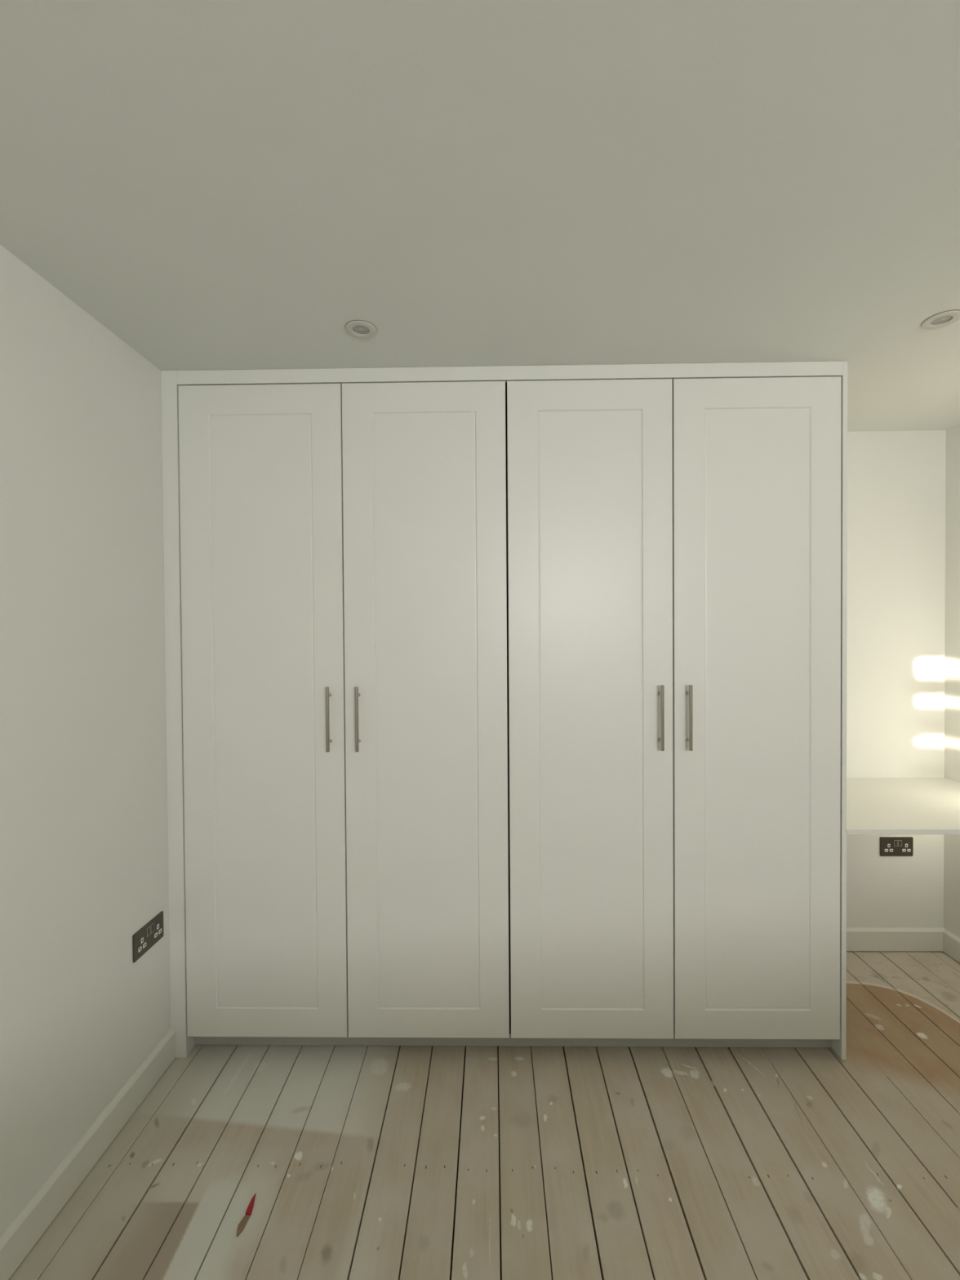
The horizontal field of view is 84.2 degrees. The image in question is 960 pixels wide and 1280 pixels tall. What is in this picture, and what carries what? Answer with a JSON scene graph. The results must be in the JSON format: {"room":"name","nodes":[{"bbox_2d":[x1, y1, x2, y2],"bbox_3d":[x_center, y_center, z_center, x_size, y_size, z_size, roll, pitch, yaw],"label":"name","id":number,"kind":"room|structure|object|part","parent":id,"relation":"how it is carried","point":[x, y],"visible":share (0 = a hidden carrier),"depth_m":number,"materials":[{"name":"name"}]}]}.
{"room":"bedroom","nodes":[
{"label":"bedroom","id":0,"kind":"room"},
{"bbox_2d":[0,244,170,1235],"bbox_3d":[-1.153,0.305,0.308,0.158,2.374,4.226,0,1,1],"label":"wall","id":1,"kind":"structure","parent":0,"point":[84,845],"depth_m":1.40,"materials":[{"name":"paint"}]},
{"bbox_2d":[0,1028,175,1279],"bbox_3d":[-1.093,1.394,0.008,0.018,0.096,3.600,0,1,2],"label":"baseboard","id":2,"kind":"structure","parent":1,"relation":"attached to","point":[30,1224],"depth_m":1.39,"materials":[{"name":"white paint"}]},
{"bbox_2d":[132,911,164,962],"bbox_3d":[-1.056,0.944,1.695,0.006,0.086,0.146,0,1,2],"label":"wall socket","id":3,"kind":"object","parent":1,"relation":"attached to","point":[148,935],"visible":1,"depth_m":1.68,"materials":[{"name":"black metal"}]},
{"bbox_2d":[146,926,150,937],"bbox_3d":[-1.055,0.928,1.690,0.001,0.027,0.015,0,1,2],"label":"rocker switch","id":4,"kind":"object","parent":3,"relation":"attached to","point":[148,927],"depth_m":1.69,"materials":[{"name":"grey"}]},
{"bbox_2d":[151,922,154,933],"bbox_3d":[-1.054,0.927,1.708,0.001,0.027,0.015,0,1,2],"label":"rocker switch","id":5,"kind":"object","parent":3,"relation":"attached to","point":[152,923],"depth_m":1.71,"materials":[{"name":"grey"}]},
{"bbox_2d":[0,0,959,431],"bbox_3d":[0.473,-0.942,0.228,3.429,0.100,4.546,0,1,1],"label":"ceiling","id":6,"kind":"structure","parent":0,"point":[217,184],"depth_m":1.03,"materials":[{"name":"paint"}]},
{"bbox_2d":[345,320,377,338],"bbox_3d":[-0.346,-0.904,1.544,0.091,0.008,0.091,0,1,1],"label":"recessed light","id":7,"kind":"object","parent":6,"relation":"in","point":[360,329],"visible":1,"depth_m":1.54,"materials":[{"name":"grey metal"}]},
{"bbox_2d":[920,310,959,329],"bbox_3d":[1.317,-0.915,1.516,0.091,0.008,0.091,0,1,1],"label":"recessed light","id":8,"kind":"object","parent":6,"relation":"in","point":[942,319],"visible":1,"depth_m":1.51,"materials":[{"name":"grey metal"}]},
{"bbox_2d":[8,951,959,1279],"bbox_3d":[0.489,1.482,0.259,3.429,0.100,4.546,0,1,1],"label":"floor","id":9,"kind":"structure","parent":0,"point":[359,1162],"depth_m":1.44,"materials":[{"name":"beige wood"}]},
{"bbox_2d":[236,1194,255,1236],"bbox_3d":[-0.577,1.424,1.318,0.019,0.003,0.099,0,1,7],"label":"paintbrush","id":10,"kind":"object","parent":9,"relation":"on","point":[242,1223],"visible":1,"depth_m":1.31,"materials":[{"name":"red paint"}]},
{"bbox_2d":[160,360,847,1060],"bbox_3d":[0.082,0.249,2.071,2.277,2.323,0.662,0,1,1],"label":"wardrobe","id":11,"kind":"object","parent":9,"relation":"on","point":[505,705],"visible":1,"depth_m":1.78,"materials":[{"name":"white wood"}]},
{"bbox_3d":[-0.730,0.247,1.798,0.546,2.202,0.019,0,1,1],"label":"door","id":12,"kind":"part","parent":11,"relation":"part of","materials":[{"name":"white wood"}]},
{"bbox_3d":[-0.504,0.262,1.767,0.012,0.215,0.036,0,1,1],"label":"handle","id":13,"kind":"part","parent":11,"relation":"part of","materials":[{"name":"silver metal"}]},
{"bbox_3d":[-0.407,0.262,1.766,0.012,0.215,0.036,0,1,1],"label":"handle","id":14,"kind":"part","parent":11,"relation":"part of","materials":[{"name":"silver metal"}]},
{"bbox_3d":[-0.181,0.243,1.790,0.545,2.202,0.019,0,1,1],"label":"door","id":15,"kind":"part","parent":11,"relation":"part of","materials":[{"name":"white wood"}]},
{"bbox_3d":[0.370,0.240,1.782,0.545,2.202,0.019,0,1,1],"label":"door","id":16,"kind":"part","parent":11,"relation":"part of","materials":[{"name":"white wood"}]},
{"bbox_3d":[0.597,0.255,1.751,0.012,0.215,0.036,0,1,1],"label":"handle","id":17,"kind":"part","parent":11,"relation":"part of","materials":[{"name":"silver metal"}]},
{"bbox_3d":[0.690,0.254,1.750,0.012,0.215,0.036,0,1,1],"label":"handle","id":18,"kind":"part","parent":11,"relation":"part of","materials":[{"name":"silver metal"}]},
{"bbox_3d":[0.922,0.236,1.773,0.548,2.202,0.019,0,1,1],"label":"door","id":19,"kind":"part","parent":11,"relation":"part of","materials":[{"name":"white wood"}]},
{"bbox_3d":[1.213,0.240,2.072,0.016,2.321,0.626,0,1,1],"label":"panel","id":20,"kind":"part","parent":11,"relation":"part of","materials":[{"name":"white wood"}]},
{"bbox_2d":[846,430,946,927],"bbox_3d":[0.513,0.266,2.457,3.429,2.374,0.120,0,1,1],"label":"wall","id":21,"kind":"structure","parent":0,"point":[896,479],"depth_m":2.37,"materials":[{"name":"paint"}]},
{"bbox_2d":[846,927,945,951],"bbox_3d":[1.658,1.344,2.385,0.851,0.096,0.018,0,1,1],"label":"baseboard","id":22,"kind":"structure","parent":21,"relation":"attached to","point":[858,939],"depth_m":2.37,"materials":[{"name":"white paint"}]},
{"bbox_2d":[880,836,913,856],"bbox_3d":[1.869,0.927,2.382,0.146,0.086,0.006,0,1,1],"label":"wall socket","id":23,"kind":"object","parent":21,"relation":"attached to","point":[889,846],"visible":1,"depth_m":2.38,"materials":[{"name":"black metal"}]},
{"bbox_2d":[893,840,897,846],"bbox_3d":[1.864,0.911,2.381,0.015,0.027,0.001,0,1,1],"label":"rocker switch","id":24,"kind":"object","parent":23,"relation":"attached to","point":[895,842],"depth_m":2.38,"materials":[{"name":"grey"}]},
{"bbox_2d":[897,840,902,846],"bbox_3d":[1.883,0.911,2.380,0.015,0.027,0.001,0,1,1],"label":"rocker switch","id":25,"kind":"object","parent":23,"relation":"attached to","point":[900,842],"depth_m":2.38,"materials":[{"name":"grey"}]},
{"bbox_2d":[846,777,959,835],"bbox_3d":[1.649,0.632,2.071,0.851,0.018,0.626,0,1,1],"label":"desk","id":26,"kind":"object","parent":21,"relation":"attached to","point":[874,806],"visible":0.79,"depth_m":2.00,"materials":[{"name":"white wood"}]},
{"bbox_2d":[943,424,959,937],"bbox_3d":[2.121,0.283,0.260,0.150,2.374,4.226,0,1,1],"label":"wall","id":27,"kind":"structure","parent":0,"point":[952,647],"depth_m":2.33,"materials":[{"name":"paint"}]},
{"bbox_2d":[942,929,959,963],"bbox_3d":[2.044,1.369,0.266,0.018,0.096,4.208,0,1,1],"label":"baseboard","id":28,"kind":"structure","parent":27,"relation":"attached to","point":[951,942],"depth_m":2.33,"materials":[{"name":"white paint"}]}
]}

